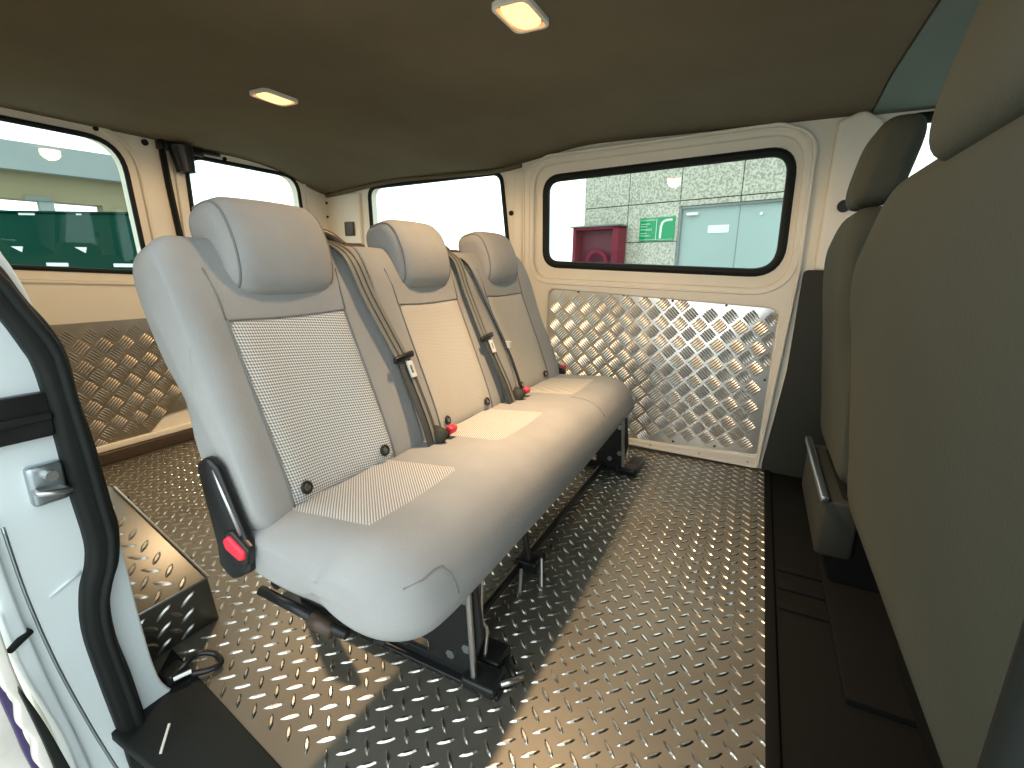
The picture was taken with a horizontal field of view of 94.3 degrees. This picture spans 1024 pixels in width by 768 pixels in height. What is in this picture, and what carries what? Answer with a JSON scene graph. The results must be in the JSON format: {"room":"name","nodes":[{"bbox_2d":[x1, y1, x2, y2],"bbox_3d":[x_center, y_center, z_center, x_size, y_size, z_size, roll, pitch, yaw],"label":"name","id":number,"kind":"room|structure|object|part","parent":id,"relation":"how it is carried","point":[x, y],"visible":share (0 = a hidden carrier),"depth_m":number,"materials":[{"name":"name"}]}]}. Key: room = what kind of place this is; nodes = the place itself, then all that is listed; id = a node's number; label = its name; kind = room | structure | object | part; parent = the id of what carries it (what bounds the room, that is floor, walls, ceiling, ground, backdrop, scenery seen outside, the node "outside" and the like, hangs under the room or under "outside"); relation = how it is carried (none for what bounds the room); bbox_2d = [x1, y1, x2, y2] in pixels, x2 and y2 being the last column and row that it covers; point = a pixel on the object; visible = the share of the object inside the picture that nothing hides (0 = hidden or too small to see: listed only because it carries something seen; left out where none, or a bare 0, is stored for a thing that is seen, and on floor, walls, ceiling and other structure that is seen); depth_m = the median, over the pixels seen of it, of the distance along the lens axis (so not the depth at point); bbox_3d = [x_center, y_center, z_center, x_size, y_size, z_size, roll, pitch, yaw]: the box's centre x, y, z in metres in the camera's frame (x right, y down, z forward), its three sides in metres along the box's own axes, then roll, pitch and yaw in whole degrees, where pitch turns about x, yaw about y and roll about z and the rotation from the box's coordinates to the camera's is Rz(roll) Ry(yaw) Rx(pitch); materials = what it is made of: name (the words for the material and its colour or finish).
{"room":"vehicle interior","nodes":[
{"label":"vehicle interior","id":0,"kind":"room"},
{"bbox_2d":[7,654,58,745],"bbox_3d":[-1.474,-0.075,1.044,1.520,1.550,0.060,8,15,26],"label":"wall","id":1,"kind":"structure","parent":0,"point":[28,694],"depth_m":0.82,"materials":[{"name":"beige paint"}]},
{"bbox_2d":[0,560,90,767],"bbox_3d":[-0.767,0.624,0.856,0.060,0.900,0.140,8,15,26],"label":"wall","id":2,"kind":"structure","parent":0,"point":[25,659],"depth_m":0.76,"materials":[{"name":"white paint"}]},
{"bbox_2d":[0,631,69,767],"bbox_3d":[-0.779,0.691,0.792,0.071,0.800,0.210,8,15,26],"label":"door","id":3,"kind":"structure","parent":2,"relation":"in","point":[18,715],"depth_m":0.75,"materials":[{"name":"white metal"}]},
{"bbox_3d":[-0.822,0.567,0.730,0.020,0.530,0.116,8,15,26],"label":"panel","id":4,"kind":"part","parent":3,"relation":"part of","materials":[{"name":"white plastic"}]},
{"bbox_2d":[0,252,170,767],"bbox_3d":[-0.754,0.169,0.740,0.085,1.843,0.280,8,15,26],"label":"door frame","id":5,"kind":"structure","parent":2,"relation":"attached to","point":[62,558],"depth_m":0.77,"materials":[{"name":"white paint"}]},
{"bbox_3d":[-0.739,0.059,0.691,0.014,0.012,0.105,8,15,26],"label":"runner rail","id":6,"kind":"part","parent":5,"relation":"part of","materials":[{"name":"black metal"}]},
{"bbox_3d":[-0.734,0.156,0.749,0.020,0.065,0.044,8,15,26],"label":"striker plate","id":7,"kind":"part","parent":5,"relation":"part of","materials":[{"name":"silver metal"}]},
{"bbox_2d":[0,107,327,465],"bbox_3d":[-1.595,-0.372,2.245,0.093,1.550,2.020,8,15,26],"label":"wall","id":8,"kind":"structure","parent":0,"point":[132,404],"depth_m":2.06,"materials":[{"name":"beige paint"}]},
{"bbox_2d":[0,115,144,273],"bbox_3d":[-1.788,-0.684,1.762,0.044,0.547,0.710,8,15,26],"label":"window","id":9,"kind":"structure","parent":8,"relation":"in","point":[109,145],"depth_m":1.90,"materials":[{"name":"black rubber"}]},
{"bbox_3d":[-1.782,0.031,1.932,0.004,0.552,0.900,8,15,26],"label":"tread plate","id":10,"kind":"part","parent":8,"relation":"part of","materials":[{"name":"metal"}]},
{"bbox_2d":[155,139,220,173],"bbox_3d":[-1.474,-1.033,2.199,0.100,0.126,0.275,8,15,26],"label":"trim","id":11,"kind":"structure","parent":8,"relation":"in","point":[182,155],"depth_m":2.13,"materials":[{"name":"black plastic"}]},
{"bbox_3d":[-1.510,-1.071,2.162,0.030,0.037,0.195,8,15,26],"label":"mounting plate","id":12,"kind":"part","parent":11,"relation":"part of","materials":[{"name":"black plastic"}]},
{"bbox_3d":[-1.449,-1.102,2.270,0.025,0.014,0.100,8,15,26],"label":"latch arm","id":13,"kind":"part","parent":11,"relation":"part of","materials":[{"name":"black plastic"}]},
{"bbox_2d":[185,156,302,212],"bbox_3d":[-1.378,-0.886,2.534,0.044,0.514,0.660,8,15,26],"label":"window","id":14,"kind":"structure","parent":8,"relation":"in","point":[187,176],"depth_m":2.39,"materials":[{"name":"black rubber"}]},
{"bbox_2d":[0,0,938,194],"bbox_3d":[-0.394,-0.888,1.481,2.760,0.185,2.030,8,15,26],"label":"ceiling","id":15,"kind":"structure","parent":0,"point":[383,89],"depth_m":1.44,"materials":[{"name":"fabric"}]},
{"bbox_2d":[249,88,297,106],"bbox_3d":[-0.838,-1.007,1.675,0.096,0.020,0.144,8,15,26],"label":"recessed light","id":16,"kind":"object","parent":15,"relation":"in","point":[265,94],"visible":1,"depth_m":1.65,"materials":[{"name":"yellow plastic"}]},
{"bbox_2d":[492,0,548,33],"bbox_3d":[0.021,-0.857,1.107,0.096,0.020,0.144,8,15,26],"label":"recessed light","id":17,"kind":"object","parent":15,"relation":"in","point":[520,17],"visible":1,"depth_m":1.09,"materials":[{"name":"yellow plastic"}]},
{"bbox_2d":[102,439,930,767],"bbox_3d":[0.147,0.499,1.554,3.990,0.050,1.895,8,15,26],"label":"floor","id":18,"kind":"structure","parent":0,"point":[641,644],"depth_m":1.07,"materials":[{"name":"metal"}]},
{"bbox_2d":[107,486,218,659],"bbox_3d":[-1.261,0.403,1.249,1.149,0.290,0.288,8,15,26],"label":"box","id":19,"kind":"object","parent":18,"relation":"on","point":[173,596],"visible":0.3,"depth_m":1.08,"materials":[{"name":"silver metal"}]},
{"bbox_2d":[133,197,644,701],"bbox_3d":[-0.057,0.015,1.457,0.719,0.972,1.660,8,15,26],"label":"seat","id":20,"kind":"object","parent":18,"relation":"on","point":[377,426],"visible":1,"depth_m":0.96,"materials":[{"name":"grey fabric"}]},
{"bbox_3d":[-0.469,0.196,0.781,0.058,0.108,0.007,8,15,26],"label":"edge trim","id":21,"kind":"part","parent":20,"relation":"part of","materials":[{"name":"silver metal"}]},
{"bbox_3d":[-0.439,-0.027,1.001,0.280,0.528,0.456,8,15,26],"label":"backrest","id":22,"kind":"part","parent":20,"relation":"part of","materials":[{"name":"grey fabric"}]},
{"bbox_3d":[-0.393,0.030,0.973,0.138,0.337,0.272,8,15,26],"label":"insert panel","id":23,"kind":"part","parent":20,"relation":"part of","materials":[{"name":"white fabric"}]},
{"bbox_3d":[-0.439,-0.339,1.162,0.039,0.040,0.180,9,16,30],"label":"guide moulding","id":24,"kind":"part","parent":20,"relation":"part of","materials":[{"name":"brown plastic"}]},
{"bbox_3d":[-0.259,0.203,0.936,0.193,0.018,0.286,8,15,26],"label":"insert panel","id":25,"kind":"part","parent":20,"relation":"part of","materials":[{"name":"fabric"}]},
{"bbox_3d":[-0.300,0.468,1.080,0.545,0.266,0.012,8,15,26],"label":"leg","id":26,"kind":"part","parent":20,"relation":"part of","materials":[{"name":"black paint"}]},
{"bbox_3d":[-0.308,0.591,1.114,0.650,0.012,0.044,8,15,26],"label":"floor rail","id":27,"kind":"part","parent":20,"relation":"part of","materials":[{"name":"black metal"}]},
{"bbox_3d":[-0.238,-0.120,1.390,0.272,0.527,0.430,8,15,26],"label":"backrest","id":28,"kind":"part","parent":20,"relation":"part of","materials":[{"name":"grey fabric"}]},
{"bbox_2d":[251,374,633,641],"bbox_3d":[-0.011,0.173,1.368,0.434,0.164,1.420,8,15,26],"label":"seat cushion","id":29,"kind":"object","parent":20,"relation":"on","point":[391,541],"depth_m":0.88,"materials":[{"name":"grey fabric"}]},
{"bbox_3d":[-0.184,-0.065,1.368,0.138,0.337,0.272,8,15,26],"label":"insert panel","id":30,"kind":"part","parent":20,"relation":"part of","materials":[{"name":"beige fabric"}]},
{"bbox_3d":[-0.084,0.489,0.956,0.029,0.231,0.014,10,17,33],"label":"lock rod","id":31,"kind":"part","parent":20,"relation":"part of","materials":[{"name":"silver metal"}]},
{"bbox_3d":[-0.051,0.109,1.329,0.193,0.018,0.288,8,15,26],"label":"insert panel","id":32,"kind":"part","parent":20,"relation":"part of","materials":[{"name":"fabric"}]},
{"bbox_3d":[-0.024,-0.216,1.784,0.283,0.529,0.476,8,15,26],"label":"backrest","id":33,"kind":"part","parent":20,"relation":"part of","materials":[{"name":"grey fabric"}]},
{"bbox_3d":[-0.020,0.604,1.046,0.026,0.020,0.120,-8,16,-31],"label":"latch handle","id":34,"kind":"part","parent":20,"relation":"part of","materials":[{"name":"black paint"}]},
{"bbox_3d":[0.022,-0.159,1.760,0.138,0.337,0.272,8,15,26],"label":"insert panel","id":35,"kind":"part","parent":20,"relation":"part of","materials":[{"name":"beige fabric"}]},
{"bbox_3d":[0.022,0.537,1.290,0.010,0.030,0.079,2,14,4],"label":"support rod","id":36,"kind":"part","parent":20,"relation":"part of","materials":[{"name":"silver metal"}]},
{"bbox_3d":[0.030,0.392,1.356,0.070,0.234,0.020,11,17,37],"label":"support post","id":37,"kind":"part","parent":20,"relation":"part of","materials":[{"name":"black metal"}]},
{"bbox_3d":[0.081,0.529,1.327,0.010,0.030,0.101,1,14,3],"label":"support rod","id":38,"kind":"part","parent":20,"relation":"part of","materials":[{"name":"silver metal"}]},
{"bbox_3d":[0.124,0.475,1.557,0.024,0.024,1.170,8,15,26],"label":"cross rail","id":39,"kind":"part","parent":20,"relation":"part of","materials":[{"name":"black paint"}]},
{"bbox_3d":[0.179,0.004,1.763,0.193,0.019,0.259,8,15,26],"label":"insert panel","id":40,"kind":"part","parent":20,"relation":"part of","materials":[{"name":"beige fabric"}]},
{"bbox_3d":[0.251,0.218,2.123,0.545,0.266,0.012,8,15,26],"label":"leg","id":41,"kind":"part","parent":20,"relation":"part of","materials":[{"name":"black paint"}]},
{"bbox_3d":[0.242,0.341,2.156,0.650,0.012,0.044,8,15,26],"label":"floor rail","id":42,"kind":"part","parent":20,"relation":"part of","materials":[{"name":"black metal"}]},
{"bbox_3d":[0.467,0.239,1.998,0.029,0.231,0.014,10,17,33],"label":"lock rod","id":43,"kind":"part","parent":20,"relation":"part of","materials":[{"name":"silver metal"}]},
{"bbox_3d":[0.536,0.357,2.083,0.060,0.022,0.175,8,15,26],"label":"foot plate","id":44,"kind":"part","parent":20,"relation":"part of","materials":[{"name":"black paint"}]},
{"bbox_2d":[802,113,927,593],"bbox_3d":[1.200,-0.048,1.251,0.680,1.216,0.520,8,15,26],"label":"seat","id":45,"kind":"object","parent":18,"relation":"on","point":[889,157],"visible":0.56,"depth_m":1.25,"materials":[{"name":"beige fabric"}]},
{"bbox_3d":[0.934,0.247,1.462,0.020,0.018,0.520,8,15,26],"label":"rail","id":46,"kind":"part","parent":45,"relation":"part of","materials":[{"name":"silver metal"}]},
{"bbox_3d":[1.199,0.416,1.351,0.520,0.266,0.420,8,15,26],"label":"seat","id":47,"kind":"part","parent":45,"relation":"part of","materials":[{"name":"black rubber"}]},
{"bbox_3d":[0.986,-0.108,1.347,0.200,0.715,0.475,8,15,26],"label":"backrest","id":48,"kind":"part","parent":45,"relation":"part of","materials":[{"name":"beige fabric"}]},
{"bbox_2d":[847,0,1023,767],"bbox_3d":[0.825,0.116,0.555,0.694,1.221,0.905,8,15,26],"label":"seat","id":49,"kind":"object","parent":18,"relation":"on","point":[935,478],"visible":0.98,"depth_m":0.49,"materials":[{"name":"beige fabric"}]},
{"bbox_3d":[0.869,0.578,0.616,0.420,0.296,0.740,8,15,26],"label":"seat","id":50,"kind":"part","parent":49,"relation":"part of","materials":[{"name":"grey fabric"}]},
{"bbox_2d":[325,109,934,468],"bbox_3d":[0.586,-0.337,2.211,4.090,1.550,0.090,8,15,26],"label":"wall","id":51,"kind":"structure","parent":0,"point":[347,216],"depth_m":2.31,"materials":[{"name":"beige paint"}]},
{"bbox_2d":[368,173,509,240],"bbox_3d":[-0.415,-0.866,2.607,0.942,0.505,0.043,8,15,26],"label":"window","id":52,"kind":"structure","parent":51,"relation":"in","point":[498,175],"depth_m":2.50,"materials":[{"name":"black rubber"}]},
{"bbox_2d":[523,122,816,467],"bbox_3d":[0.595,-0.373,2.177,1.216,1.386,0.054,8,15,26],"label":"door","id":53,"kind":"structure","parent":51,"relation":"in","point":[697,350],"depth_m":2.12,"materials":[{"name":"beige paint"}]},
{"bbox_3d":[0.632,-0.070,2.224,1.018,0.710,0.004,8,15,26],"label":"tread plate","id":54,"kind":"part","parent":53,"relation":"part of","materials":[{"name":"metal"}]},
{"bbox_2d":[764,470,780,767],"bbox_3d":[0.691,0.563,1.273,0.024,0.014,1.800,8,15,26],"label":"trim","id":55,"kind":"structure","parent":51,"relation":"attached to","point":[772,721],"depth_m":1.08,"materials":[{"name":"black plastic"}]},
{"bbox_2d":[761,270,826,477],"bbox_3d":[1.197,-0.023,1.923,0.233,0.852,0.040,8,15,26],"label":"trim","id":56,"kind":"structure","parent":51,"relation":"attached to","point":[797,416],"depth_m":1.93,"materials":[{"name":"grey plastic"}]},
{"bbox_2d":[814,111,882,269],"bbox_3d":[1.230,-0.696,1.740,0.135,0.548,0.052,8,15,26],"label":"trim","id":57,"kind":"structure","parent":51,"relation":"attached to","point":[853,133],"depth_m":1.72,"materials":[{"name":"beige paint"}]},
{"bbox_2d":[914,111,933,122],"bbox_3d":[1.698,-0.627,1.542,0.874,0.534,0.055,8,15,26],"label":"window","id":58,"kind":"structure","parent":51,"relation":"in","point":[929,115],"depth_m":1.60,"materials":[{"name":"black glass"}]},
{"bbox_2d":[443,0,979,172],"bbox_3d":[0.597,-0.782,0.983,3.093,0.119,2.030,8,15,26],"label":"ceiling","id":59,"kind":"structure","parent":0,"point":[916,83],"depth_m":1.33,"materials":[{"name":"grey fabric"}]},
{"bbox_2d":[977,619,1023,767],"bbox_3d":[0.401,0.172,0.199,0.260,1.520,0.089,8,15,26],"label":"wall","id":60,"kind":"structure","parent":0,"point":[1003,747],"depth_m":0.28,"materials":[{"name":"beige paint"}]},
{"bbox_2d":[111,649,281,767],"bbox_3d":[-0.236,0.699,0.722,1.290,0.023,0.168,8,15,26],"label":"door step","id":61,"kind":"structure","parent":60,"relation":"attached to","point":[188,726],"depth_m":0.88,"materials":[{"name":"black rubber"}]},
{"bbox_2d":[160,649,223,685],"bbox_3d":[-0.677,0.597,1.007,0.113,0.034,0.052,-8,16,-31],"label":"loop","id":62,"kind":"object","parent":61,"relation":"on","point":[172,674],"visible":1,"depth_m":1.00,"materials":[{"name":"black plastic"}]},
{"label":"outside","id":63,"kind":"structure","parent":0,"visible":0},
{"bbox_3d":[-4.340,-1.915,13.396,100.000,0.100,100.000,8,15,26],"label":"ground","id":64,"kind":"structure","parent":63,"visible":0},
{"bbox_2d":[0,139,127,211],"bbox_3d":[-12.475,-2.226,6.625,1.250,3.550,12.850,11,17,37],"label":"building","id":65,"kind":"structure","parent":64,"relation":"on","point":[45,175],"depth_m":9.61,"materials":[{"name":"grey concrete"}]},
{"bbox_3d":[-9.524,-2.490,9.974,0.250,2.530,0.220,11,17,37],"label":"support post","id":66,"kind":"part","parent":65,"relation":"part of","materials":[{"name":"grey concrete"}]},
{"bbox_2d":[0,210,136,269],"bbox_3d":[-5.012,-1.125,5.962,4.018,1.750,2.219,1,14,0],"label":"container","id":67,"kind":"object","parent":64,"relation":"on","point":[84,239],"visible":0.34,"depth_m":4.76,"materials":[{"name":"metal"}]},
{"bbox_3d":[-5.001,-1.967,5.754,4.018,0.015,2.219,1,14,0],"label":"rail","id":68,"kind":"part","parent":67,"relation":"part of","materials":[{"name":"white metal"}]},
{"bbox_2d":[584,158,785,267],"bbox_3d":[2.921,-2.451,6.435,3.278,4.450,2.000,14,19,42],"label":"building","id":69,"kind":"structure","parent":64,"relation":"on","point":[747,195],"depth_m":5.77,"materials":[{"name":"grey stone"}]},
{"bbox_2d":[570,224,627,262],"bbox_3d":[1.192,-1.677,6.718,0.800,1.068,0.230,14,19,42],"label":"hose reel","id":70,"kind":"object","parent":69,"relation":"attached to","point":[606,243],"visible":0.44,"depth_m":6.65,"materials":[{"name":"red paint"}]},
{"bbox_3d":[1.255,-1.684,6.790,0.670,0.990,0.040,14,19,42],"label":"panel","id":71,"kind":"part","parent":70,"relation":"part of","materials":[{"name":"red glass"}]},
{"bbox_3d":[1.198,-2.186,6.592,0.800,0.018,0.230,14,19,42],"label":"cabinet lid","id":72,"kind":"part","parent":70,"relation":"part of","materials":[{"name":"grey metal"}]},
{"bbox_2d":[639,216,675,240],"bbox_3d":[1.869,-2.001,6.141,0.485,0.290,0.025,14,19,42],"label":"sign","id":73,"kind":"object","parent":69,"relation":"attached to","point":[658,228],"visible":1,"depth_m":6.13,"materials":[{"name":"green plastic"}]},
{"bbox_2d":[707,224,728,232],"bbox_3d":[2.463,-1.853,5.674,0.250,0.090,0.004,14,19,42],"label":"paper notice","id":74,"kind":"object","parent":69,"relation":"attached to","point":[711,228],"visible":1,"depth_m":5.67,"materials":[{"name":"white paper"}]},
{"bbox_3d":[2.638,-1.064,5.703,1.462,2.100,0.110,14,19,42],"label":"door casing","id":75,"kind":"part","parent":69,"relation":"part of","materials":[{"name":"grey"}]},
{"bbox_3d":[2.651,-1.068,5.707,1.430,2.045,0.045,14,19,42],"label":"double door","id":76,"kind":"part","parent":69,"relation":"part of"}
]}

